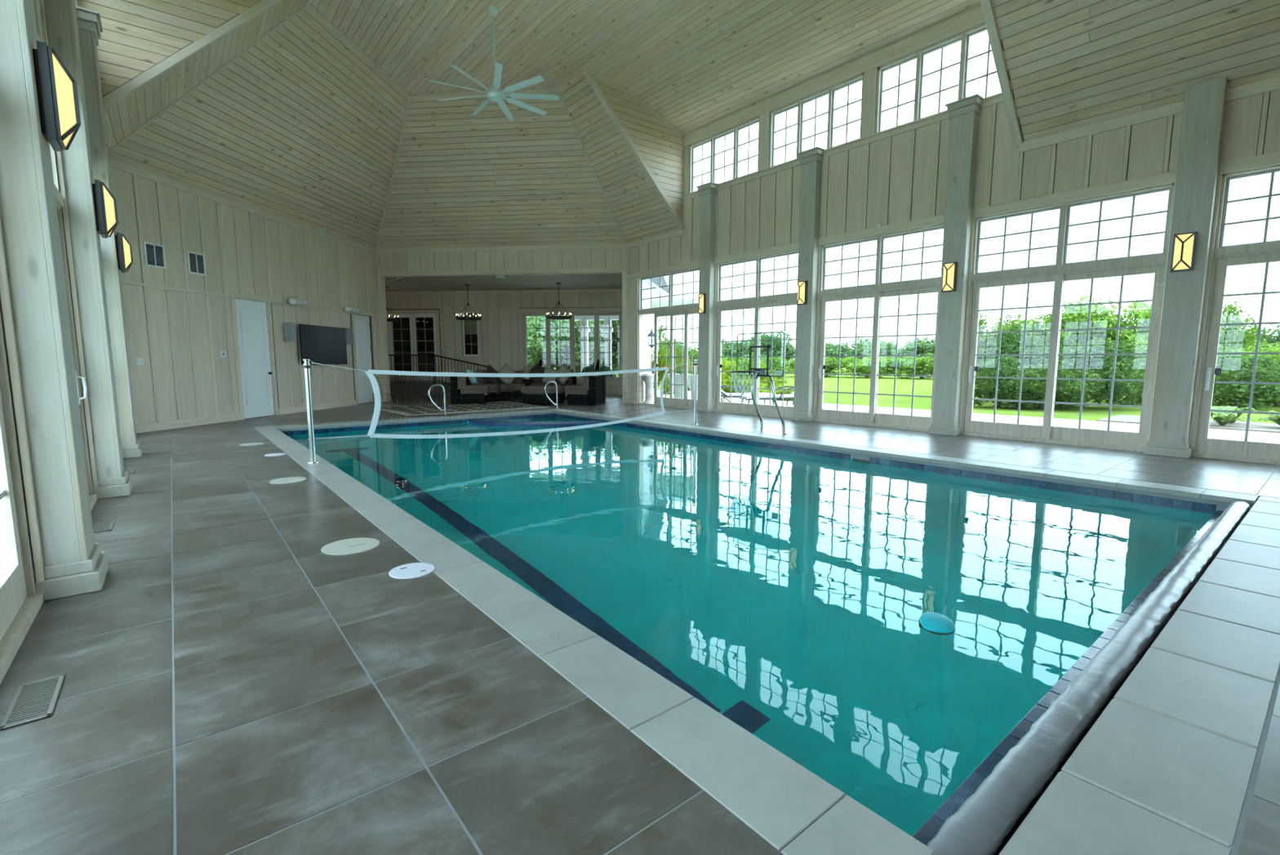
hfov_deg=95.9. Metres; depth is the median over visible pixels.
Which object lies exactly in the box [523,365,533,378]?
candle lantern
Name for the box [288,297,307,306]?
wall light
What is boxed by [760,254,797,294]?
grille
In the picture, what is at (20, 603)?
door
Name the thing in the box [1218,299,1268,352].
tree
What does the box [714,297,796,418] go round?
door
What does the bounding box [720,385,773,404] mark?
chaise
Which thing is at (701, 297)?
sconce
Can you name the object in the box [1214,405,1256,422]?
plant
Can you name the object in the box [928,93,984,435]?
pillar
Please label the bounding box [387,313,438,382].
door
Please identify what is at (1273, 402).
shrub
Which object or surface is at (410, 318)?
grille
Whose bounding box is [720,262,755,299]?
grille
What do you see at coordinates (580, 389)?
seat cushion
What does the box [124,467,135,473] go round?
floor vent
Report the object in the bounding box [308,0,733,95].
ceiling
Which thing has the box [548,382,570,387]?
seat cushion
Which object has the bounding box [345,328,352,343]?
grille
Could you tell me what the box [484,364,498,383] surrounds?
throw pillow
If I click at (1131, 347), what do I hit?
shrub
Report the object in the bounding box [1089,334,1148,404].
shrub
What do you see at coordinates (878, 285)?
window
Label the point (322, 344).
television
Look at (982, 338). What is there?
tree
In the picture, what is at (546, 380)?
throw pillow
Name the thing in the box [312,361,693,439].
net
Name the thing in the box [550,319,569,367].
grille
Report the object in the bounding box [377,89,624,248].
ceiling
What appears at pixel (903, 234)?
grille
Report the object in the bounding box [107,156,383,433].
wall
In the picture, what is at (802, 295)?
sconce
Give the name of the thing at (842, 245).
grille
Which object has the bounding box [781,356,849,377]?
shrub
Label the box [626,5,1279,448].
wall
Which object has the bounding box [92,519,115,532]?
floor vent
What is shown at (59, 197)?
window
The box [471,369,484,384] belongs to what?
cushion
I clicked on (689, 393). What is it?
floor
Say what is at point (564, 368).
throw pillow
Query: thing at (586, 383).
cushion
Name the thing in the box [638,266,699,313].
window
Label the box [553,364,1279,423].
lawn
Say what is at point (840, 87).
grille
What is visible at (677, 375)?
flower pot
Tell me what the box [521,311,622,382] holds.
window
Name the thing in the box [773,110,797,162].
grille
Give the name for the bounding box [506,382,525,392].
seat cushion
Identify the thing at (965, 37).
window
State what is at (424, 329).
grille
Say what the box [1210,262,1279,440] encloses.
grille
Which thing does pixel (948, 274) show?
sconce
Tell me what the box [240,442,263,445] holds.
lid
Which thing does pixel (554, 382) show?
grab rail
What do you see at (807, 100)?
grille
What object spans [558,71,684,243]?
ceiling
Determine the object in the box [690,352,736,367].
shrub
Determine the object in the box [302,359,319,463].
net post
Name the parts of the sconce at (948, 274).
shade glass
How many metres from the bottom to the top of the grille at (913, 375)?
2.190 m
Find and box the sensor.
[877,222,882,229]
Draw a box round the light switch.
[136,358,143,364]
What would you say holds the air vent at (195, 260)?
in the wall at (180, 322)
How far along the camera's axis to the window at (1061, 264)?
8.53 m
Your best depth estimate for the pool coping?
2.08 m
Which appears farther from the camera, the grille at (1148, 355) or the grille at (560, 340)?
the grille at (560, 340)
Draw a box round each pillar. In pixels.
[0,0,108,600]
[43,0,132,498]
[75,5,142,458]
[696,182,717,412]
[790,146,824,421]
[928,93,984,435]
[1142,75,1227,457]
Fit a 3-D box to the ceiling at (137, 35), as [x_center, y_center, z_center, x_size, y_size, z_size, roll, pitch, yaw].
[-6.975,-5.913,9.338,3.032,2.990,2.081,-5,9,-39]
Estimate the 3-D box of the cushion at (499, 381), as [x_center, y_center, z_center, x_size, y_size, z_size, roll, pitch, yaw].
[-4.658,-1.566,18.318,0.306,0.540,0.700,6,9,43]
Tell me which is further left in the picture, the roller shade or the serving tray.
the roller shade
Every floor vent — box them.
[0,673,65,729]
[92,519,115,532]
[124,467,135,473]
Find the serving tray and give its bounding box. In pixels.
[529,383,555,386]
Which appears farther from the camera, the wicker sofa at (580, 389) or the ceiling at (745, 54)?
the wicker sofa at (580, 389)
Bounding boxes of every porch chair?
[581,365,594,372]
[600,365,612,376]
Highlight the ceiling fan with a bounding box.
[428,5,559,121]
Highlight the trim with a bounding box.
[102,0,1022,248]
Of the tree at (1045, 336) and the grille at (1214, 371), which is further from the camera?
the tree at (1045, 336)
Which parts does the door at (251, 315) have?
raised panel, raised panel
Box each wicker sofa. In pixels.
[449,369,498,404]
[483,368,525,400]
[533,368,576,399]
[564,369,605,405]
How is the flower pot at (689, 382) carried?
on the patio
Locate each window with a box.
[49,144,63,207]
[462,311,478,355]
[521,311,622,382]
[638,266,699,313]
[688,115,759,193]
[715,248,798,306]
[768,72,864,167]
[818,223,943,295]
[874,22,1001,133]
[970,182,1174,280]
[1213,164,1279,256]
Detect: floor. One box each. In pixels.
[0,395,1279,854]
[653,390,691,395]
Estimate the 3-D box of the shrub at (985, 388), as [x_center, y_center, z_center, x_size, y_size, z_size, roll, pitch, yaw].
[9.958,-1.314,16.221,2.218,1.554,2.520,5,8,34]
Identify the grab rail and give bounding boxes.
[427,383,446,415]
[544,381,558,408]
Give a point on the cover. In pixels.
(984, 823)
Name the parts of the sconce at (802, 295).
shade glass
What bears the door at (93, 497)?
in the wall at (5, 296)
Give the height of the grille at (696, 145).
1.045 m
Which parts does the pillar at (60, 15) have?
mould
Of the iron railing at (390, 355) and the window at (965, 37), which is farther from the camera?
the iron railing at (390, 355)
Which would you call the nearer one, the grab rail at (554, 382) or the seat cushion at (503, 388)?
the grab rail at (554, 382)
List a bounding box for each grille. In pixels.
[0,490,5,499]
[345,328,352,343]
[392,317,411,375]
[416,317,434,370]
[526,315,546,364]
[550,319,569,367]
[574,315,594,370]
[599,315,619,376]
[642,276,668,307]
[657,315,684,398]
[672,271,698,304]
[672,314,698,399]
[693,144,710,184]
[715,135,733,182]
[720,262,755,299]
[720,309,754,403]
[737,125,758,173]
[758,305,795,405]
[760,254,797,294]
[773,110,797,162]
[802,98,827,147]
[822,298,873,411]
[825,242,876,287]
[833,85,861,142]
[876,293,936,415]
[881,64,915,126]
[882,231,942,280]
[921,47,959,112]
[966,39,996,97]
[973,283,1052,423]
[978,213,1058,270]
[1053,275,1151,430]
[1067,195,1167,259]
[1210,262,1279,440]
[1225,172,1279,241]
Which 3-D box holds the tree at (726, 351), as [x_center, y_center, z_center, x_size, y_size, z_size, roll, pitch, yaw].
[8.475,-7.447,59.748,6.111,3.784,6.558,1,7,6]
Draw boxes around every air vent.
[142,241,165,268]
[186,250,206,275]
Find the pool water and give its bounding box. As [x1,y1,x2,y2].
[287,416,1214,835]
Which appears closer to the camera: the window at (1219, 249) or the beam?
the window at (1219, 249)
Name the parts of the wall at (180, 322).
wall panel, wall panel, wall panel, wall panel, wall panel, rail, wall panel, baseboard, wall panel, wall panel, wall panel, wall panel, wall panel, wall panel, door casing, wall panel, wall panel, door casing, wall panel, wall panel, wall panel, wall panel, wall panel, wall panel, rail, wall panel, wall panel, baseboard, wall panel, wall panel, wall panel, wall panel, wall panel, wall panel, wall panel, door casing, wall panel, wall panel, door casing, wall panel, wall panel, wall panel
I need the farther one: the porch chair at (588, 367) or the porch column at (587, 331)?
the porch column at (587, 331)
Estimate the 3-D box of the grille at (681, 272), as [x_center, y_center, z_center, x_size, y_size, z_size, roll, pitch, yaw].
[1.238,-3.578,14.835,0.013,0.810,1.155,-5,9,-39]
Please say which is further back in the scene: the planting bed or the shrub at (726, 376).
the shrub at (726, 376)
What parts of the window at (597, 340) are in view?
sash, sash, sash, sash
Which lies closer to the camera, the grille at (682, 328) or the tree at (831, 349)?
the grille at (682, 328)
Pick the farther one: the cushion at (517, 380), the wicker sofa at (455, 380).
the cushion at (517, 380)
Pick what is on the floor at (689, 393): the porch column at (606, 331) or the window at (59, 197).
the porch column at (606, 331)
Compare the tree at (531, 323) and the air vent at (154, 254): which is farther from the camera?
the tree at (531, 323)
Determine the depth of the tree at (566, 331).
37.34 m
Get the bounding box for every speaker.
[284,322,296,342]
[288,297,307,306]
[342,327,352,344]
[344,306,359,313]
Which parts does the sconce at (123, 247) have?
plate, frame, shade glass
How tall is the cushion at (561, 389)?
0.220 m
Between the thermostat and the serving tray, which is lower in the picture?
the serving tray
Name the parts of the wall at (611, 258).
opening post, wall panel, wall panel, wall panel, wall panel, wall panel, wall panel, wall panel, wall panel, wall panel, wall panel, wall panel, wall panel, wall panel, wall panel, wall panel, wall panel, wall panel, wall panel, opening post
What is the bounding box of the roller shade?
[464,314,477,334]
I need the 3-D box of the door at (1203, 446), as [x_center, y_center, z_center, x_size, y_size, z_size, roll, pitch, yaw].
[8.096,-0.785,6.576,0.201,2.580,2.480,-5,9,-39]
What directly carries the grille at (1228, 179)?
attached to the window at (1219, 249)
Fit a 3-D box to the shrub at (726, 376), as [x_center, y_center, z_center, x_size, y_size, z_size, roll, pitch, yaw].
[3.302,-1.762,20.882,2.860,1.373,2.315,5,8,36]
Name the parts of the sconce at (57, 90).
plate, frame, shade glass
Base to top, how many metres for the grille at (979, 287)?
2.190 m
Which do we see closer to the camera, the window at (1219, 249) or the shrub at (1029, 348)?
the window at (1219, 249)
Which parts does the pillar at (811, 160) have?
mould, neck mould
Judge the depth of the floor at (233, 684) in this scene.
2.12 m
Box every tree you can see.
[526,315,569,371]
[527,315,580,372]
[550,320,618,376]
[574,319,667,376]
[658,337,691,354]
[693,337,749,370]
[741,328,795,364]
[787,341,850,371]
[837,337,897,372]
[888,336,935,373]
[976,311,1034,399]
[1022,302,1119,368]
[1059,294,1151,398]
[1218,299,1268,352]
[1234,324,1279,349]
[1270,324,1279,347]
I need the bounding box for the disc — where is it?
[918,611,955,632]
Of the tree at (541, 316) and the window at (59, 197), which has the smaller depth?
the window at (59, 197)
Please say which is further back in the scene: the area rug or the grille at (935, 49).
the area rug
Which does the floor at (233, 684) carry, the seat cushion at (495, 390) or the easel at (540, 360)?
the easel at (540, 360)
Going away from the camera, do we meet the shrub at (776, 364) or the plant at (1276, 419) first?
the plant at (1276, 419)
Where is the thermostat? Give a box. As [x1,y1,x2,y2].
[220,351,226,356]
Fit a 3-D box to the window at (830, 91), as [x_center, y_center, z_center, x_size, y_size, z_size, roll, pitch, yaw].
[3.541,-6.104,11.667,0.155,1.170,2.190,-5,9,-39]
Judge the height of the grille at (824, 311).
2.190 m
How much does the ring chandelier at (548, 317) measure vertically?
1.160 m
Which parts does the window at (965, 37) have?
sash, sash, sash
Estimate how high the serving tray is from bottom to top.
0.060 m
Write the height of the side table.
0.650 m
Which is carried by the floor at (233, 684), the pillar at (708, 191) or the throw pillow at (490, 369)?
the pillar at (708, 191)
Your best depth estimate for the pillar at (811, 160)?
11.76 m
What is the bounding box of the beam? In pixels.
[563,315,618,320]
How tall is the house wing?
6.420 m
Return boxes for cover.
[926,501,1251,854]
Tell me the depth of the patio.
12.28 m
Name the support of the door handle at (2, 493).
attached to the door at (20, 603)
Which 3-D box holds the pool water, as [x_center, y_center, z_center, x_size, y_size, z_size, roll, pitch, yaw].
[-0.752,0.488,8.183,6.120,0.001,12.100,-5,9,-39]
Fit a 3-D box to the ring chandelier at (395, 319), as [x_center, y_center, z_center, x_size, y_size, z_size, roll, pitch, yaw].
[-8.890,-4.313,20.161,0.840,1.160,0.840,-5,9,-39]
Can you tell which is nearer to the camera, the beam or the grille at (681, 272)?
the grille at (681, 272)
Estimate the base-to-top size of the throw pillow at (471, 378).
0.475 m
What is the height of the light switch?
0.120 m
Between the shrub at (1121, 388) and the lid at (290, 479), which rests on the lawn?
the shrub at (1121, 388)
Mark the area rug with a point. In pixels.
(483, 407)
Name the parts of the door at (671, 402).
sliding panel, fixed panel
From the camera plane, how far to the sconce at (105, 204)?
5.23 m
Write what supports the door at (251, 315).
in the wall at (180, 322)
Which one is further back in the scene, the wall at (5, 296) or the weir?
the weir
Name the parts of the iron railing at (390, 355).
rail, post, rail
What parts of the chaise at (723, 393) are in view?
frame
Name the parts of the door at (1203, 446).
handle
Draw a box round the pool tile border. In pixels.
[280,413,1223,844]
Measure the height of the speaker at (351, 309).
0.156 m
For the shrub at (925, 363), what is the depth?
40.87 m
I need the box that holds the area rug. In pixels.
[373,400,549,415]
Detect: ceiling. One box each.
[77,0,310,151]
[107,5,409,248]
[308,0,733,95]
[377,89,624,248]
[384,273,622,291]
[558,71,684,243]
[611,0,981,135]
[991,0,1279,141]
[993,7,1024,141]
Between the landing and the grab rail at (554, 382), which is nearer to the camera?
the grab rail at (554, 382)
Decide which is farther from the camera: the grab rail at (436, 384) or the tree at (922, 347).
the tree at (922, 347)
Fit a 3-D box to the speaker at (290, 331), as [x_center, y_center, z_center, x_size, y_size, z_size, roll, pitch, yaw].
[-8.267,-2.251,13.645,0.100,0.450,0.280,1,7,6]
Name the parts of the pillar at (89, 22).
neck mould, mould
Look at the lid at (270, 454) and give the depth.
7.75 m
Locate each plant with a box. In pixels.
[1209,405,1255,425]
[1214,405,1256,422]
[1257,409,1279,425]
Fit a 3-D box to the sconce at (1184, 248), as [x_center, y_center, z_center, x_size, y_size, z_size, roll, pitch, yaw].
[6.913,-2.234,7.347,0.148,0.474,0.214,-5,9,-39]
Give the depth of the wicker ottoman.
16.39 m
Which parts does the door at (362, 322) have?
raised panel, raised panel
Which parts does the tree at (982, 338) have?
crown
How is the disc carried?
on the pool water
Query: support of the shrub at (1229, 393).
on the lawn
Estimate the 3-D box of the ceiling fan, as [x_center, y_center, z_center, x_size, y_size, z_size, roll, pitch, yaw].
[-2.630,-6.710,10.413,2.263,1.555,2.242,-5,9,-39]
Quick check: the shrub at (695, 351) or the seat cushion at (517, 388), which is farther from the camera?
the shrub at (695, 351)
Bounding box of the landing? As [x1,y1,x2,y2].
[390,382,450,395]
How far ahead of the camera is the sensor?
10.65 m
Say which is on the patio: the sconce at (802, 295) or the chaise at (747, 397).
the chaise at (747, 397)
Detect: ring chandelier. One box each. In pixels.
[385,286,399,321]
[455,284,481,319]
[546,282,571,319]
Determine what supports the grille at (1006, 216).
attached to the window at (1061, 264)
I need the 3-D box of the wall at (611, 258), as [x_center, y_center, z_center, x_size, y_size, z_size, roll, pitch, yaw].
[-4.134,-3.018,17.255,7.650,4.630,0.220,1,7,6]
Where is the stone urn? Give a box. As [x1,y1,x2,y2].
[642,373,653,403]
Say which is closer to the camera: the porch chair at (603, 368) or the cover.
the cover
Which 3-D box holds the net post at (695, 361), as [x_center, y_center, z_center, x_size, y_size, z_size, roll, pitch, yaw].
[1.078,-0.687,11.297,0.128,1.275,0.124,-5,9,-39]
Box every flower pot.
[662,362,693,398]
[678,362,697,399]
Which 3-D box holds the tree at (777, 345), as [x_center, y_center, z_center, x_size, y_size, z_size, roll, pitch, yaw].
[14.399,-8.671,65.514,6.773,4.897,6.303,1,7,6]
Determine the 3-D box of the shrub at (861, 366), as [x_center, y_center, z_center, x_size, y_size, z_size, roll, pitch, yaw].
[17.479,-4.635,43.412,4.873,1.875,5.130,5,8,38]
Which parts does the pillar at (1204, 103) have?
mould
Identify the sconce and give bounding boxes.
[32,40,80,151]
[92,179,118,238]
[115,231,133,272]
[697,293,706,313]
[796,280,807,305]
[941,261,957,292]
[1170,231,1197,272]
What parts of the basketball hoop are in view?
leg, support frame, leg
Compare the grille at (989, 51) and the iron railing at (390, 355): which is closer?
the grille at (989, 51)
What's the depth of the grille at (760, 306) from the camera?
12.95 m
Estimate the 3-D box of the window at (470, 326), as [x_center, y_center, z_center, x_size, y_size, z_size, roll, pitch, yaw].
[-6.275,-3.477,21.458,0.620,1.630,0.082,1,7,6]
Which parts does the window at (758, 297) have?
sash, sash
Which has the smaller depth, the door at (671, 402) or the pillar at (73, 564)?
the pillar at (73, 564)
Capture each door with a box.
[0,305,44,684]
[56,202,97,511]
[235,297,274,418]
[354,314,373,404]
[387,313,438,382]
[638,307,698,409]
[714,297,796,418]
[814,284,940,431]
[960,261,1166,451]
[1191,249,1279,464]
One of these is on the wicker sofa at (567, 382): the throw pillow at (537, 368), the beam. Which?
the throw pillow at (537, 368)
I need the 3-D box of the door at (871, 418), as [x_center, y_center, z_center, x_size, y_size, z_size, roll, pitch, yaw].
[4.478,-1.302,11.021,0.201,2.580,2.490,-5,9,-39]
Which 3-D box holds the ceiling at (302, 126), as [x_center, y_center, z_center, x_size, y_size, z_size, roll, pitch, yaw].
[-6.982,-6.344,13.043,2.847,2.986,8.019,1,7,6]
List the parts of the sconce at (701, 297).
shade glass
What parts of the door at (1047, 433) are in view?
handle, sliding panel, fixed panel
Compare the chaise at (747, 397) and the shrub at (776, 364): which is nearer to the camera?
the chaise at (747, 397)
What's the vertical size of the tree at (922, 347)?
3.868 m
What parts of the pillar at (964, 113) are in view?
mould, neck mould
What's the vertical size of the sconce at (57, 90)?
0.474 m
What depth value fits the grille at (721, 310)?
13.81 m
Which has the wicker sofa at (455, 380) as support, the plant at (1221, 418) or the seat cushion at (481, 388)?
the seat cushion at (481, 388)
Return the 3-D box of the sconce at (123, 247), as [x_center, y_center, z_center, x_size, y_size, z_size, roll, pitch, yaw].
[-6.639,-2.244,7.437,0.148,0.474,0.214,-5,9,-39]
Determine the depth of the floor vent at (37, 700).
2.14 m
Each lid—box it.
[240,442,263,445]
[264,453,285,456]
[269,476,306,484]
[320,537,379,555]
[388,562,435,578]
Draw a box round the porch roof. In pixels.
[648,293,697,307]
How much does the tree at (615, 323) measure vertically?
5.247 m
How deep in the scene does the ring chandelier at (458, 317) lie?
19.45 m
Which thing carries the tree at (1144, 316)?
on the lawn
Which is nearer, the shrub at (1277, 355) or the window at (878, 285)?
the window at (878, 285)
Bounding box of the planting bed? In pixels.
[1096,414,1279,432]
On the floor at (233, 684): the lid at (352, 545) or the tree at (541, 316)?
the lid at (352, 545)
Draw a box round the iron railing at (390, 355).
[388,354,488,383]
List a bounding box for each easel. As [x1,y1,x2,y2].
[538,359,542,367]
[595,359,599,369]
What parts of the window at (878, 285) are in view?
sash, sash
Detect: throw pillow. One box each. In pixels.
[466,368,477,384]
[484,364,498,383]
[497,363,515,383]
[527,363,544,383]
[542,367,558,383]
[556,363,573,383]
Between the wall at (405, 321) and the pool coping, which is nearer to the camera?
the pool coping
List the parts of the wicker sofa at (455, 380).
panel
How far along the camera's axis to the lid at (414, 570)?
3.47 m
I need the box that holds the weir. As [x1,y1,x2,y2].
[467,418,604,426]
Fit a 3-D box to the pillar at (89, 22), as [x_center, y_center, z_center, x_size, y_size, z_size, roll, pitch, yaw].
[-6.755,-2.305,7.335,0.290,5.405,0.500,-5,9,-39]
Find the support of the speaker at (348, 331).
attached to the wall at (180, 322)
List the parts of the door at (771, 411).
handle, sliding panel, fixed panel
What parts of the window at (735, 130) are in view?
sash, sash, sash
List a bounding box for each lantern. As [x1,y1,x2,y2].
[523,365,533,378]
[646,328,653,348]
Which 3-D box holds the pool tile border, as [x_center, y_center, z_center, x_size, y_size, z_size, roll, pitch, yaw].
[-0.721,1.257,8.233,6.420,1.780,12.500,-5,9,-39]
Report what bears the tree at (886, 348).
on the lawn
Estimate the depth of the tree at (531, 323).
37.60 m
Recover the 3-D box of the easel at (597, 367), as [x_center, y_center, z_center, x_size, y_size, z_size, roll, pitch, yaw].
[-1.682,-1.779,20.580,0.560,1.300,0.200,1,7,6]
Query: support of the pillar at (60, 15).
on the floor at (233, 684)
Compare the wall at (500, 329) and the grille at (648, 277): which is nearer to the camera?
the grille at (648, 277)
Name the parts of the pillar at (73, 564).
mould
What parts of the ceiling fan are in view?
blade, blade, blade, blade, rod, motor, blade, blade, blade, blade, blade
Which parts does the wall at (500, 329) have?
window casing, wall panel, wall panel, wall panel, wall panel, wall panel, window casing, wall panel, wall panel, wall panel, rail, wall panel, wall panel, window casing, wall panel, wall panel, wall panel, window casing, wall panel, wall panel, wall panel, wall panel, wall panel, rail, wall panel, wall panel, wall panel, wall panel, window casing, wall panel, wall panel, wall panel, wall panel, wall panel, wall panel, wall panel, wall panel, wall panel, wall panel, wall panel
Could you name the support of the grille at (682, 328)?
attached to the door at (671, 402)
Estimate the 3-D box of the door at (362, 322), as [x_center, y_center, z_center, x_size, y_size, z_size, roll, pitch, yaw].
[-8.130,-1.974,16.821,0.238,2.595,0.960,1,7,6]
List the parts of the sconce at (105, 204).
plate, frame, shade glass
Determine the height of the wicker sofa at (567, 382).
0.969 m
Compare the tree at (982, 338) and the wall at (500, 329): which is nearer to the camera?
the tree at (982, 338)
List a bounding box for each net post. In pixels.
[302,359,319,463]
[691,359,697,425]
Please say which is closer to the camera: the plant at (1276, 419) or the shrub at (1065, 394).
the plant at (1276, 419)
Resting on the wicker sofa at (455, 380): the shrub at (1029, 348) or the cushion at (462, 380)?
the cushion at (462, 380)
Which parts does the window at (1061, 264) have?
sash, sash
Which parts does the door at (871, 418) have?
handle, sliding panel, fixed panel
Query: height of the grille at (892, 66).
1.045 m
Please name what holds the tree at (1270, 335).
on the lawn
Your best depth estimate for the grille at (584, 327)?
21.04 m
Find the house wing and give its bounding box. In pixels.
[643,275,668,399]
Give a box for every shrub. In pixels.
[650,336,691,394]
[658,343,697,390]
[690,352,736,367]
[720,360,770,392]
[732,352,787,374]
[735,362,788,392]
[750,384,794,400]
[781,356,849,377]
[840,354,906,377]
[884,351,933,378]
[973,352,1042,408]
[977,321,1081,405]
[992,355,1100,409]
[1016,336,1146,408]
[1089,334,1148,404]
[1116,340,1235,401]
[1212,344,1279,410]
[1217,342,1279,400]
[1225,346,1279,405]
[1265,354,1279,397]
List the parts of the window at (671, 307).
sash, sash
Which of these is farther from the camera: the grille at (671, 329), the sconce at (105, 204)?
the grille at (671, 329)
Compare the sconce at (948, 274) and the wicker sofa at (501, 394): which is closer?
the sconce at (948, 274)
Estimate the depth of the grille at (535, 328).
21.29 m
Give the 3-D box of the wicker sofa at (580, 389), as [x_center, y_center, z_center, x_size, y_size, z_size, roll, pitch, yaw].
[-1.568,-1.173,16.794,1.059,0.970,1.459,1,7,8]
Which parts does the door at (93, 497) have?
handle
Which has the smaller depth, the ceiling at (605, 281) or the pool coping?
the pool coping
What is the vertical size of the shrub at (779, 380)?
1.282 m
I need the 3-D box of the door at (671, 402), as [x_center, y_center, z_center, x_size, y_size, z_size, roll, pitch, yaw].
[0.813,-1.825,15.525,0.201,2.580,2.610,-5,9,-39]
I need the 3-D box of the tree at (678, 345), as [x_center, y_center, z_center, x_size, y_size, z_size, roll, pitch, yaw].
[2.771,-7.682,61.417,6.558,3.868,6.111,-1,7,-10]
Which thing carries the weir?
on the pool tile border
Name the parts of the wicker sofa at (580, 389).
panel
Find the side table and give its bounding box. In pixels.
[520,378,533,386]
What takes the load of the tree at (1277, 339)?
on the lawn
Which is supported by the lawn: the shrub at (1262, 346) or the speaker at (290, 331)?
the shrub at (1262, 346)
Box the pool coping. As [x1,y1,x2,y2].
[253,408,1279,854]
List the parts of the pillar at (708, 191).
mould, neck mould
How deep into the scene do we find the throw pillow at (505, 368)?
18.35 m
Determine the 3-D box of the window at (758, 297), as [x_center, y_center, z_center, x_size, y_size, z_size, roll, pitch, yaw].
[2.676,-3.340,13.052,0.172,1.000,2.480,-5,9,-39]
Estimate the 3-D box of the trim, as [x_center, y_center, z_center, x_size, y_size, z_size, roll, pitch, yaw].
[-3.234,-6.103,11.140,11.075,2.996,15.322,-5,9,-39]
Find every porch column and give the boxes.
[578,320,590,370]
[602,319,613,368]
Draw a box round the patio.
[643,389,1279,443]
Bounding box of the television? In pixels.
[298,324,347,364]
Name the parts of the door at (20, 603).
sliding panel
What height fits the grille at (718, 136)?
1.045 m
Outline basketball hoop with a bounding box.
[729,330,786,434]
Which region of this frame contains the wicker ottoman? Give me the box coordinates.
[520,385,564,404]
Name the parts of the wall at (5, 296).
casing, wall panel, casing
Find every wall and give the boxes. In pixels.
[0,0,97,582]
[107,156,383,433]
[376,243,627,403]
[385,288,622,395]
[392,313,477,375]
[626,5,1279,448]
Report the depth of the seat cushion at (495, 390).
17.51 m
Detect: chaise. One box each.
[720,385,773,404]
[738,386,794,406]
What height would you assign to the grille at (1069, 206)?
0.810 m
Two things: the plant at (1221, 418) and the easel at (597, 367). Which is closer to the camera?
the plant at (1221, 418)
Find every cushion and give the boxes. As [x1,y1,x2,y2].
[453,369,471,389]
[460,384,489,395]
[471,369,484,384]
[483,368,504,384]
[483,383,498,394]
[497,382,511,393]
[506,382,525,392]
[511,368,523,383]
[520,385,564,394]
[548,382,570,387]
[555,368,573,385]
[564,384,589,395]
[582,369,601,390]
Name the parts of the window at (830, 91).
sash, sash, sash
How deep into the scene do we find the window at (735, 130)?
13.61 m
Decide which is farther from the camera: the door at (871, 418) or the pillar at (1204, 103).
the door at (871, 418)
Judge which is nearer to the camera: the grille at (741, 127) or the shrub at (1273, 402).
the grille at (741, 127)
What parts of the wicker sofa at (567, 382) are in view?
panel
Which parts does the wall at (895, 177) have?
wall panel, wall panel, wall panel, casing, wall panel, wall panel, wall panel, wall panel, wall panel, wall panel, wall panel, casing, wall panel, wall panel, wall panel, wall panel, wall panel, wall panel, casing, wall panel, wall panel, wall panel, wall panel, wall panel, wall panel, wall panel, casing, wall panel, wall panel, wall panel, wall panel, wall panel, wall panel, wall panel, casing, wall panel, casing, wall panel, wall panel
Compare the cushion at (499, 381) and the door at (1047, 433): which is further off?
the cushion at (499, 381)
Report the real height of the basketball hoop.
1.746 m
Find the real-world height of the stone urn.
0.920 m
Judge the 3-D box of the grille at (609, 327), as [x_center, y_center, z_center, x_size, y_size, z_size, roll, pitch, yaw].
[-1.114,-2.950,20.997,0.725,2.210,0.013,1,7,6]
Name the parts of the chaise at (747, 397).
frame, armrest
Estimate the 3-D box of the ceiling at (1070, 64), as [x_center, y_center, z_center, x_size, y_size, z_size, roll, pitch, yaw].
[6.830,-5.428,5.174,3.025,2.991,6.780,-5,9,-39]
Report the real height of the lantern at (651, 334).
0.689 m
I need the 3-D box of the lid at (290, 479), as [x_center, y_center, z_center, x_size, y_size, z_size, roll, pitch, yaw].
[-3.712,0.557,6.093,0.340,0.006,0.340,-5,9,-39]
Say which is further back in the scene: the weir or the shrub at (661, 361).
the shrub at (661, 361)
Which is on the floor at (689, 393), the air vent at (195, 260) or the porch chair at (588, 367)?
the porch chair at (588, 367)

